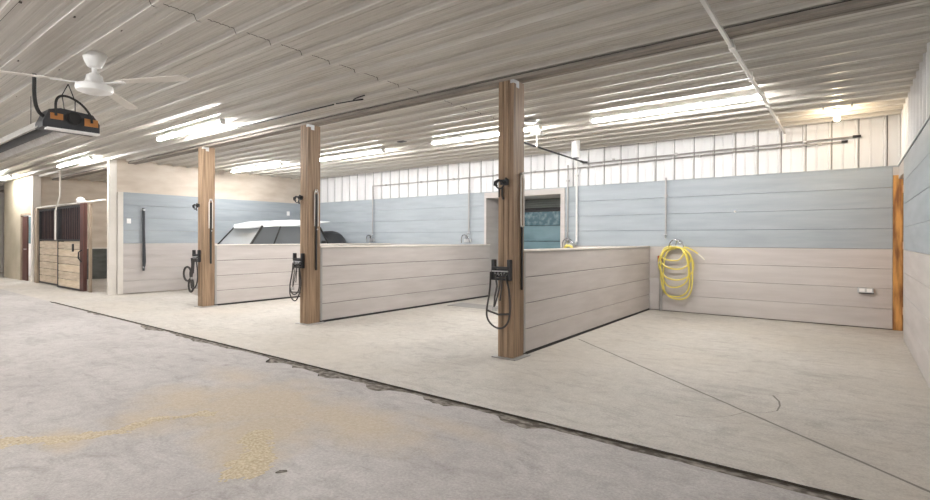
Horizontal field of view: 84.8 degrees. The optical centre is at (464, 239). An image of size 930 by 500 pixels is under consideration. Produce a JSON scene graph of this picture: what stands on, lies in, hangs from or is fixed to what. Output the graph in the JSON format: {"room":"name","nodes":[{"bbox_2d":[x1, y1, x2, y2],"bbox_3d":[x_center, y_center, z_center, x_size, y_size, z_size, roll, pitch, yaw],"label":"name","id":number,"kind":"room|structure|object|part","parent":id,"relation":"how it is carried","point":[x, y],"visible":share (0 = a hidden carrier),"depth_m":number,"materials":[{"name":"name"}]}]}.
{"room":"farm building","nodes":[
{"label":"farm building","id":0,"kind":"room"},
{"bbox_2d":[0,192,3,271],"bbox_3d":[-19.419,-0.332,16.140,3.750,3.250,8.300,0,0,37],"label":"wall","id":1,"kind":"structure","parent":0,"point":[1,193],"depth_m":20.32,"materials":[{"name":"beige paint"}]},
{"bbox_2d":[3,175,40,281],"bbox_3d":[-13.648,-0.315,17.667,3.610,3.250,2.900,0,0,37],"label":"wall","id":2,"kind":"structure","parent":0,"point":[23,195],"depth_m":16.61,"materials":[{"name":"white paint"}]},
{"bbox_2d":[22,216,28,280],"bbox_3d":[-13.906,0.289,16.078,0.620,2.020,0.102,0,0,39],"label":"door","id":3,"kind":"structure","parent":2,"relation":"in","point":[25,239],"depth_m":16.01,"materials":[{"name":"red wood"}]},
{"bbox_2d":[20,213,30,279],"bbox_3d":[-13.695,0.250,15.958,1.240,2.120,0.100,0,0,37],"label":"trim","id":4,"kind":"structure","parent":2,"relation":"attached to","point":[23,214],"depth_m":16.28,"materials":[{"name":"brown wood"}]},
{"bbox_2d":[41,176,106,279],"bbox_3d":[-11.493,-0.309,17.854,0.120,3.250,5.400,0,0,37],"label":"wall","id":5,"kind":"structure","parent":0,"point":[71,189],"depth_m":16.77,"materials":[{"name":"beige wood"}]},
{"bbox_2d":[117,158,299,294],"bbox_3d":[-6.724,-0.295,14.289,0.150,3.250,5.330,0,0,37],"label":"wall","id":6,"kind":"structure","parent":0,"point":[168,193],"depth_m":13.14,"materials":[{"name":"beige wood"}]},
{"bbox_2d":[107,158,116,294],"bbox_3d":[-8.376,-0.300,12.090,0.090,3.250,0.170,0,0,37],"label":"trim","id":7,"kind":"structure","parent":6,"relation":"attached to","point":[111,164],"depth_m":12.05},
{"bbox_2d":[142,208,145,270],"bbox_3d":[-7.906,0.007,12.562,0.090,1.542,0.080,0,0,37],"label":"wall bar","id":8,"kind":"object","parent":6,"relation":"attached to","point":[143,209],"visible":1,"depth_m":12.53,"materials":[{"name":"grey metal"}]},
{"bbox_2d":[0,272,929,499],"bbox_3d":[-6.321,1.431,10.048,32.200,0.200,14.800,0,0,37],"label":"floor","id":9,"kind":"structure","parent":0,"point":[414,403],"depth_m":4.15,"materials":[{"name":"concrete"}]},
{"bbox_2d":[34,208,43,282],"bbox_3d":[-12.905,0.192,15.435,0.310,2.240,0.160,0,0,37],"label":"post","id":10,"kind":"object","parent":9,"relation":"on","point":[36,210],"visible":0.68,"depth_m":15.31,"materials":[{"name":"brown wood"}]},
{"bbox_2d":[37,197,106,290],"bbox_3d":[-10.752,0.118,13.649,5.580,2.360,0.220,0,0,37],"label":"door","id":11,"kind":"structure","parent":10,"relation":"attached to","point":[71,219],"depth_m":13.21,"materials":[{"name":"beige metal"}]},
{"bbox_3d":[-10.697,-0.937,13.717,5.580,0.050,0.050,0,0,37],"label":"door rail","id":12,"kind":"part","parent":11,"relation":"part of","materials":[{"name":"white metal"}]},
{"bbox_2d":[39,208,63,285],"bbox_3d":[-11.911,0.205,14.670,2.100,2.180,0.080,0,0,37],"label":"panel","id":13,"kind":"object","parent":9,"relation":"on","point":[47,244],"visible":0.62,"depth_m":14.78,"materials":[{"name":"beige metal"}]},
{"bbox_2d":[88,204,91,291],"bbox_3d":[-9.331,0.223,12.693,0.080,2.200,0.060,0,0,37],"label":"post","id":14,"kind":"object","parent":9,"relation":"on","point":[90,205],"visible":1,"depth_m":12.66,"materials":[{"name":"brown wood"}]},
{"bbox_2d":[0,410,277,481],"bbox_3d":[-2.274,1.340,3.532,2.449,0.006,1.029,0,0,12],"label":"spilled sawdust","id":15,"kind":"object","parent":9,"relation":"on","point":[254,463],"visible":1,"depth_m":3.36},
{"bbox_2d":[195,147,218,307],"bbox_3d":[-5.145,-0.240,10.153,0.320,3.149,0.340,0,0,37],"label":"timber post","id":16,"kind":"object","parent":9,"relation":"on","point":[206,155],"visible":0.98,"depth_m":10.07,"materials":[{"name":"brown wood"}]},
{"bbox_2d":[192,203,199,210],"bbox_3d":[-5.320,-0.636,10.077,0.215,0.147,0.084,0,0,37],"label":"hook","id":17,"kind":"object","parent":16,"relation":"attached to","point":[196,204],"visible":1,"depth_m":10.07,"materials":[{"name":"black metal"}]},
{"bbox_2d":[192,250,200,261],"bbox_3d":[-5.327,0.332,10.081,0.254,0.235,0.082,0,0,37],"label":"rack","id":18,"kind":"object","parent":16,"relation":"attached to","point":[194,255],"visible":0.94,"depth_m":10.03,"materials":[{"name":"black metal"}]},
{"bbox_2d":[183,258,197,292],"bbox_3d":[-5.460,0.717,10.142,0.595,0.694,0.056,0,0,37],"label":"bridle","id":19,"kind":"object","parent":18,"relation":"hanging from","point":[190,280],"visible":1,"depth_m":10.08,"materials":[{"name":"grey leather"}]},
{"bbox_2d":[209,199,212,263],"bbox_3d":[-5.038,-0.157,10.103,0.030,1.285,0.086,0,0,37],"label":"tie","id":20,"kind":"object","parent":16,"relation":"attached to","point":[210,204],"visible":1,"depth_m":10.10,"materials":[{"name":"black rubber"}]},
{"bbox_3d":[-5.037,-0.507,10.103,0.016,0.585,0.086,0,0,37],"label":"pale cord","id":21,"kind":"part","parent":20,"relation":"part of","materials":[{"name":"white fabric"}]},
{"bbox_2d":[218,220,345,243],"bbox_3d":[-4.811,0.416,13.736,1.900,1.840,3.700,0,0,37],"label":"parked car","id":22,"kind":"object","parent":9,"relation":"on","point":[272,231],"visible":0.2,"depth_m":12.86,"materials":[{"name":"white metal"}]},
{"bbox_2d":[323,231,345,243],"bbox_3d":[-3.993,0.048,14.817,1.000,0.580,0.910,0,0,37],"label":"hood","id":23,"kind":"object","parent":22,"relation":"attached to","point":[333,237],"depth_m":14.50,"materials":[{"name":"grey"}]},
{"bbox_2d":[214,243,390,304],"bbox_3d":[-3.576,0.724,12.164,0.124,1.232,4.875,0,0,37],"label":"wall","id":24,"kind":"structure","parent":9,"relation":"on","point":[244,273],"depth_m":10.87,"materials":[{"name":"grey pale wood plank"}]},
{"bbox_2d":[295,124,324,325],"bbox_3d":[-2.470,-0.232,8.153,0.320,3.149,0.340,0,0,37],"label":"timber post","id":25,"kind":"object","parent":9,"relation":"on","point":[310,134],"visible":0.98,"depth_m":8.06,"materials":[{"name":"brown wood"}]},
{"bbox_2d":[293,195,302,203],"bbox_3d":[-2.645,-0.628,8.077,0.215,0.147,0.084,0,0,37],"label":"hook","id":26,"kind":"object","parent":25,"relation":"attached to","point":[299,197],"visible":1,"depth_m":8.07,"materials":[{"name":"black metal"}]},
{"bbox_2d":[292,253,304,267],"bbox_3d":[-2.651,0.340,8.081,0.254,0.235,0.082,0,0,37],"label":"rack","id":27,"kind":"object","parent":25,"relation":"attached to","point":[301,260],"visible":0.91,"depth_m":8.03,"materials":[{"name":"black metal"}]},
{"bbox_2d":[289,263,301,300],"bbox_3d":[-2.688,0.681,8.059,0.301,0.605,0.040,0,0,37],"label":"bridle","id":28,"kind":"object","parent":27,"relation":"hanging from","point":[297,264],"visible":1,"depth_m":8.04,"materials":[{"name":"grey leather"}]},
{"bbox_3d":[-2.474,1.337,8.153,0.320,0.012,0.340,0,0,37],"label":"plate","id":29,"kind":"part","parent":25,"relation":"part of","materials":[{"name":"grey"}]},
{"bbox_2d":[314,189,318,269],"bbox_3d":[-2.363,-0.149,8.103,0.030,1.285,0.086,0,0,37],"label":"tie","id":30,"kind":"object","parent":25,"relation":"attached to","point":[316,196],"visible":1,"depth_m":8.10,"materials":[{"name":"black rubber"}]},
{"bbox_3d":[-2.362,-0.499,8.103,0.016,0.585,0.086,0,0,37],"label":"pale cord","id":31,"kind":"part","parent":30,"relation":"part of","materials":[{"name":"white fabric"}]},
{"bbox_2d":[320,244,489,321],"bbox_3d":[-0.912,0.731,10.148,0.124,1.232,4.835,0,0,37],"label":"wall","id":32,"kind":"structure","parent":9,"relation":"on","point":[356,281],"depth_m":9.57,"materials":[{"name":"painted wood boards"},{"name":"black rubber"}]},
{"bbox_2d":[448,303,497,309],"bbox_3d":[0.221,1.344,10.239,1.100,0.010,0.500,0,0,37],"label":"drain grate","id":33,"kind":"object","parent":9,"relation":"on","point":[468,305],"visible":0.76,"depth_m":10.28,"materials":[{"name":"grey metal"}]},
{"bbox_2d":[491,79,530,360],"bbox_3d":[0.536,-0.223,5.878,0.320,3.149,0.340,0,0,37],"label":"timber post","id":34,"kind":"object","parent":9,"relation":"on","point":[511,92],"visible":0.99,"depth_m":5.79,"materials":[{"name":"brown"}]},
{"bbox_2d":[493,178,508,199],"bbox_3d":[0.417,-0.569,5.760,0.215,0.248,0.084,0,0,37],"label":"hook","id":35,"kind":"object","parent":34,"relation":"attached to","point":[504,182],"visible":1,"depth_m":5.76,"materials":[{"name":"black metal"}]},
{"bbox_2d":[491,259,511,280],"bbox_3d":[0.406,0.349,5.766,0.254,0.235,0.082,0,0,37],"label":"rack","id":36,"kind":"object","parent":34,"relation":"attached to","point":[507,270],"visible":0.96,"depth_m":5.76,"materials":[{"name":"black metal"}]},
{"bbox_2d":[486,272,510,328],"bbox_3d":[0.374,0.691,5.741,0.328,0.641,0.043,0,0,37],"label":"bridle","id":37,"kind":"object","parent":36,"relation":"hanging from","point":[494,308],"visible":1,"depth_m":5.73,"materials":[{"name":"grey leather"}]},
{"bbox_3d":[0.532,1.346,5.878,0.320,0.012,0.340,0,0,37],"label":"plate","id":38,"kind":"part","parent":34,"relation":"part of","materials":[{"name":"grey"}]},
{"bbox_2d":[520,172,524,289],"bbox_3d":[0.658,-0.096,5.848,0.030,1.356,0.080,0,0,37],"label":"tie","id":39,"kind":"object","parent":34,"relation":"attached to","point":[522,173],"visible":1,"depth_m":5.84,"materials":[{"name":"black rubber"}]},
{"bbox_3d":[0.659,-0.461,5.848,0.020,0.626,0.080,0,0,37],"label":"pale cord","id":40,"kind":"part","parent":39,"relation":"part of","materials":[{"name":"white fabric"}]},
{"bbox_2d":[523,246,649,353],"bbox_3d":[2.076,0.740,7.898,0.124,1.232,4.855,0,0,36],"label":"wall","id":41,"kind":"structure","parent":9,"relation":"on","point":[569,293],"depth_m":7.19,"materials":[{"name":"painted wood boards"},{"name":"black rubber"}]},
{"bbox_2d":[658,256,661,310],"bbox_3d":[3.680,0.836,9.628,0.072,1.050,0.142,0,0,37],"label":"standpipe","id":42,"kind":"object","parent":9,"relation":"on","point":[660,286],"visible":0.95,"depth_m":9.64,"materials":[{"name":"grey"}]},
{"bbox_2d":[579,339,929,492],"bbox_3d":[2.040,1.355,4.730,3.464,0.001,2.907,0,0,37],"label":"joint","id":43,"kind":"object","parent":9,"relation":"on","point":[924,489],"depth_m":3.59,"materials":[{"name":"grey concrete"}]},
{"bbox_2d":[757,395,780,412],"bbox_3d":[2.476,1.356,4.190,0.202,0.001,0.627,0,0,37],"label":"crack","id":44,"kind":"structure","parent":9,"relation":"on","point":[772,395],"depth_m":4.17,"materials":[{"name":"grey concrete"}]},
{"bbox_2d":[0,0,929,189],"bbox_3d":[-7.598,-1.950,11.022,28.570,0.145,14.800,0,0,37],"label":"ceiling","id":45,"kind":"structure","parent":0,"point":[245,62],"depth_m":5.70,"materials":[{"name":"paint"}]},
{"bbox_2d":[0,175,12,179],"bbox_3d":[-14.306,-1.866,15.723,2.320,0.088,0.090,0,0,37],"label":"ceiling light","id":46,"kind":"object","parent":45,"relation":"attached to","point":[7,176],"visible":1,"depth_m":15.23,"materials":[{"name":"white plastic"}]},
{"bbox_2d":[0,73,99,159],"bbox_3d":[-9.487,-1.597,9.654,12.052,0.597,0.660,0,0,37],"label":"heater","id":47,"kind":"object","parent":45,"relation":"hanging from","point":[55,123],"visible":0.98,"depth_m":6.20,"materials":[{"name":"grey metal"}]},
{"bbox_3d":[-4.779,-1.439,5.965,0.012,0.070,0.120,0,0,37],"label":"control plate","id":48,"kind":"part","parent":47,"relation":"part of","materials":[{"name":"orange metal"}]},
{"bbox_3d":[-4.809,-1.692,6.183,0.012,0.378,0.142,0,0,37],"label":"hanger chain","id":49,"kind":"part","parent":47,"relation":"part of","materials":[{"name":"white metal"}]},
{"bbox_3d":[-4.574,-1.419,6.236,0.012,0.090,0.140,0,0,37],"label":"control plate","id":50,"kind":"part","parent":47,"relation":"part of","materials":[{"name":"orange metal"}]},
{"bbox_2d":[54,170,60,239],"bbox_3d":[-11.143,-0.938,13.941,0.044,1.910,0.144,0,0,37],"label":"vertical pipe","id":51,"kind":"object","parent":45,"relation":"hanging from","point":[59,197],"visible":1,"depth_m":13.92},
{"bbox_2d":[57,155,92,167],"bbox_3d":[-9.373,-1.852,12.215,2.320,0.088,0.090,0,0,37],"label":"ceiling light","id":52,"kind":"object","parent":45,"relation":"attached to","point":[89,157],"visible":1,"depth_m":12.06,"materials":[{"name":"white plastic"}]},
{"bbox_2d":[58,158,90,166],"bbox_3d":[-9.373,-1.832,12.215,2.240,0.037,0.068,0,0,37],"label":"diffuser","id":53,"kind":"object","parent":52,"relation":"attached to","point":[77,160],"depth_m":12.15,"materials":[{"name":"white plastic"}]},
{"bbox_2d":[0,50,188,108],"bbox_3d":[-3.875,-1.703,5.094,1.843,0.413,1.694,0,0,37],"label":"ceiling fan","id":54,"kind":"object","parent":45,"relation":"hanging from","point":[93,84],"visible":1,"depth_m":5.17,"materials":[{"name":"white paint"}]},
{"bbox_3d":[-4.403,-1.608,4.922,0.820,0.019,0.128,0,0,-30],"label":"blade","id":55,"kind":"part","parent":54,"relation":"part of","materials":[{"name":"white plastic"}]},
{"bbox_3d":[-3.820,-1.596,5.253,0.330,0.200,0.330,0,0,37],"label":"motor","id":56,"kind":"part","parent":54,"relation":"part of","materials":[{"name":"white paint"}]},
{"bbox_3d":[-3.989,-1.607,5.901,0.128,0.019,0.820,0,0,-15],"label":"blade","id":57,"kind":"part","parent":54,"relation":"part of","materials":[{"name":"white plastic"}]},
{"bbox_3d":[-3.162,-1.605,5.131,0.820,0.019,0.128,0,0,10],"label":"blade","id":58,"kind":"part","parent":54,"relation":"part of","materials":[{"name":"white plastic"}]},
{"bbox_2d":[156,118,225,140],"bbox_3d":[-4.687,-1.838,8.631,2.320,0.088,0.090,0,0,37],"label":"ceiling light","id":59,"kind":"object","parent":45,"relation":"attached to","point":[220,121],"visible":1,"depth_m":8.47,"materials":[{"name":"white plastic"}]},
{"bbox_2d":[231,162,283,172],"bbox_3d":[-5.377,-1.840,13.104,2.320,0.088,0.090,0,0,37],"label":"ceiling light","id":60,"kind":"object","parent":45,"relation":"attached to","point":[276,163],"visible":1,"depth_m":13.00,"materials":[{"name":"white plastic"}]},
{"bbox_2d":[237,104,333,127],"bbox_3d":[-2.813,-1.861,7.776,2.520,0.026,0.020,0,0,37],"label":"cable","id":61,"kind":"object","parent":45,"relation":"attached to","point":[330,104],"visible":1,"depth_m":7.63,"materials":[{"name":"black rubber"}]},
{"bbox_2d":[336,95,364,103],"bbox_3d":[-1.543,-1.851,6.818,0.601,0.063,0.092,0,0,33],"label":"loose cable","id":62,"kind":"object","parent":45,"relation":"attached to","point":[362,95],"visible":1,"depth_m":6.72,"materials":[{"name":"black rubber"}]},
{"bbox_2d":[320,148,384,160],"bbox_3d":[-2.594,-1.832,11.147,2.320,0.088,0.090,0,0,37],"label":"ceiling light","id":63,"kind":"object","parent":45,"relation":"attached to","point":[377,150],"visible":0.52,"depth_m":10.96,"materials":[{"name":"white plastic"}]},
{"bbox_2d":[0,0,914,192],"bbox_3d":[-7.478,-1.850,11.928,27.470,0.056,0.180,0,0,37],"label":"ceiling beam","id":64,"kind":"structure","parent":45,"relation":"attached to","point":[847,7],"depth_m":5.19,"materials":[{"name":"grey metal"}]},
{"bbox_2d":[431,130,498,144],"bbox_3d":[-0.048,-1.824,8.954,1.695,0.088,0.375,0,0,37],"label":"ceiling light","id":65,"kind":"object","parent":45,"relation":"attached to","point":[482,134],"depth_m":9.11,"materials":[{"name":"white plastic"}]},
{"bbox_2d":[524,119,536,123],"bbox_3d":[1.028,-1.847,8.030,0.200,0.037,0.200,0,0,37],"label":"ceiling light","id":66,"kind":"object","parent":45,"relation":"attached to","point":[529,121],"visible":0.98,"depth_m":7.97,"materials":[{"name":"grey plastic"}]},
{"bbox_2d":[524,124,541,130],"bbox_3d":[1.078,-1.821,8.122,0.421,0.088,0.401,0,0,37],"label":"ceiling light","id":67,"kind":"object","parent":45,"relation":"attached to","point":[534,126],"depth_m":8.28,"materials":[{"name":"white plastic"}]},
{"bbox_2d":[531,131,542,147],"bbox_3d":[1.241,-1.724,8.784,0.170,0.280,0.100,0,0,37],"label":"junction","id":68,"kind":"object","parent":45,"relation":"attached to","point":[534,133],"visible":1,"depth_m":8.76,"materials":[{"name":"white paint"}]},
{"bbox_2d":[524,142,587,162],"bbox_3d":[1.718,-1.605,9.539,0.131,0.069,2.685,0,0,36],"label":"pipe","id":69,"kind":"object","parent":68,"relation":"hanging from","point":[581,161],"visible":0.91,"depth_m":9.42,"materials":[{"name":"black metal"}]},
{"bbox_2d":[571,140,579,158],"bbox_3d":[2.114,-1.713,9.729,0.160,0.342,0.160,0,0,37],"label":"cylinder","id":70,"kind":"object","parent":45,"relation":"hanging from","point":[575,144],"visible":1,"depth_m":9.66,"materials":[{"name":"white paint"}]},
{"bbox_2d":[590,92,765,123],"bbox_3d":[2.848,-1.816,7.104,2.320,0.088,0.090,0,0,37],"label":"ceiling light","id":71,"kind":"object","parent":45,"relation":"attached to","point":[753,96],"visible":0.87,"depth_m":6.99,"materials":[{"name":"white paint"}]},
{"bbox_2d":[699,0,785,142],"bbox_3d":[1.471,-1.726,3.396,0.048,0.260,12.785,0,0,37],"label":"conduit","id":72,"kind":"object","parent":45,"relation":"attached to","point":[730,42],"visible":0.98,"depth_m":4.94,"materials":[{"name":"white"}]},
{"bbox_2d":[832,108,841,120],"bbox_3d":[5.309,-1.767,7.273,0.110,0.170,0.110,0,0,37],"label":"lamp","id":73,"kind":"object","parent":45,"relation":"attached to","point":[836,112],"visible":1,"depth_m":7.25,"materials":[{"name":"white paint"}]},
{"bbox_3d":[5.309,-1.732,7.273,0.076,0.100,0.076,0,0,37],"label":"bulb","id":74,"kind":"part","parent":73,"relation":"part of","materials":[{"name":"white"}]},
{"bbox_2d":[819,102,854,110],"bbox_3d":[5.088,-1.818,6.964,0.400,0.070,0.020,0,0,37],"label":"ceiling light","id":75,"kind":"object","parent":45,"relation":"attached to","point":[822,106],"visible":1,"depth_m":6.97,"materials":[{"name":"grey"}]},
{"bbox_2d":[320,114,903,330],"bbox_3d":[0.866,-0.272,11.939,14.770,3.250,0.115,0,0,37],"label":"wall","id":76,"kind":"structure","parent":0,"point":[810,226],"depth_m":9.04,"materials":[{"name":"white metal"}]},
{"bbox_2d":[371,186,373,235],"bbox_3d":[-2.642,-0.788,14.444,0.070,1.440,0.118,0,0,37],"label":"pipe","id":77,"kind":"object","parent":76,"relation":"attached to","point":[372,186],"visible":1,"depth_m":14.46,"materials":[{"name":"grey"}]},
{"bbox_2d":[461,234,470,242],"bbox_3d":[0.024,-0.012,12.428,0.303,0.212,0.132,0,0,37],"label":"hanger","id":78,"kind":"object","parent":76,"relation":"attached to","point":[466,239],"visible":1,"depth_m":12.43,"materials":[{"name":"silver metal"}]},
{"bbox_2d":[467,178,469,234],"bbox_3d":[0.077,-0.790,12.386,0.070,1.420,0.118,0,0,37],"label":"pipe","id":79,"kind":"object","parent":76,"relation":"attached to","point":[468,232],"visible":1,"depth_m":12.40,"materials":[{"name":"grey"}]},
{"bbox_2d":[484,188,564,294],"bbox_3d":[1.600,0.127,11.941,2.100,2.455,1.025,0,0,37],"label":"trim","id":80,"kind":"structure","parent":76,"relation":"attached to","point":[490,199],"depth_m":12.16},
{"bbox_2d":[524,198,559,248],"bbox_3d":[1.878,0.155,12.342,2.000,2.400,0.110,0,0,37],"label":"door","id":81,"kind":"structure","parent":80,"relation":"attached to","point":[542,216],"depth_m":12.32,"materials":[{"name":"teal glass"}]},
{"bbox_3d":[1.874,0.490,12.338,1.940,1.630,0.040,0,0,37],"label":"panel","id":82,"kind":"part","parent":81,"relation":"part of","materials":[{"name":"blue glass"}]},
{"bbox_2d":[566,165,569,242],"bbox_3d":[2.166,-0.744,10.805,0.070,1.660,0.118,0,0,37],"label":"pipe","id":83,"kind":"object","parent":76,"relation":"attached to","point":[567,180],"visible":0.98,"depth_m":10.82,"materials":[{"name":"grey"}]},
{"bbox_2d":[562,238,574,247],"bbox_3d":[2.184,0.085,10.792,0.303,0.212,0.132,0,0,37],"label":"hanger","id":84,"kind":"object","parent":76,"relation":"attached to","point":[568,243],"visible":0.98,"depth_m":10.77,"materials":[{"name":"silver metal"}]},
{"bbox_2d":[575,161,578,244],"bbox_3d":[2.330,-0.768,10.681,0.070,1.790,0.118,0,0,37],"label":"pipe","id":85,"kind":"object","parent":76,"relation":"attached to","point":[576,175],"visible":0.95,"depth_m":10.70,"materials":[{"name":"white"}]},
{"bbox_2d":[375,140,847,185],"bbox_3d":[1.680,-1.520,11.220,10.790,0.090,0.045,0,0,37],"label":"pipe","id":86,"kind":"object","parent":76,"relation":"attached to","point":[841,141],"visible":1,"depth_m":9.69,"materials":[{"name":"grey metal"}]},
{"bbox_2d":[664,178,667,238],"bbox_3d":[3.772,-0.584,9.589,0.070,1.150,0.118,0,0,37],"label":"pipe","id":87,"kind":"object","parent":76,"relation":"attached to","point":[665,194],"visible":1,"depth_m":9.61,"materials":[{"name":"grey metal"}]},
{"bbox_2d":[668,239,683,247],"bbox_3d":[3.930,0.100,9.471,0.303,0.212,0.132,0,0,37],"label":"hanger","id":88,"kind":"object","parent":76,"relation":"attached to","point":[679,241],"visible":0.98,"depth_m":9.45,"materials":[{"name":"silver metal"}]},
{"bbox_2d":[658,246,704,299],"bbox_3d":[3.977,0.622,9.376,0.832,1.006,0.113,0,0,37],"label":"garden hose","id":89,"kind":"object","parent":88,"relation":"hanging from","point":[666,248],"visible":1,"depth_m":9.40,"materials":[{"name":"yellow rubber"}]},
{"bbox_2d":[583,135,860,163],"bbox_3d":[4.286,-1.588,9.248,4.585,0.065,0.045,0,0,37],"label":"pipe","id":90,"kind":"object","parent":76,"relation":"attached to","point":[853,136],"visible":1,"depth_m":8.89,"materials":[{"name":"grey metal"}]},
{"bbox_2d":[857,287,873,293],"bbox_3d":[6.164,0.792,7.841,0.200,0.092,0.052,0,0,37],"label":"wall outlet","id":91,"kind":"object","parent":76,"relation":"attached to","point":[862,290],"visible":1,"depth_m":7.83,"materials":[{"name":"grey plastic"}]},
{"bbox_2d":[898,42,929,387],"bbox_3d":[2.649,-0.267,2.448,0.152,3.250,13.100,0,0,37],"label":"wall","id":92,"kind":"structure","parent":0,"point":[914,165],"depth_m":5.52,"materials":[{"name":"white metal"}]},
{"bbox_2d":[902,180,903,314],"bbox_3d":[6.274,0.234,7.231,0.050,2.250,0.895,0,0,37],"label":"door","id":93,"kind":"structure","parent":92,"relation":"in","point":[903,180],"depth_m":7.58,"materials":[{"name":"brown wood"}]},
{"bbox_2d":[903,202,903,340],"bbox_3d":[5.946,0.233,6.887,0.030,2.270,0.040,0,0,37],"label":"trim","id":94,"kind":"structure","parent":92,"relation":"attached to","point":[903,202],"depth_m":6.90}
]}

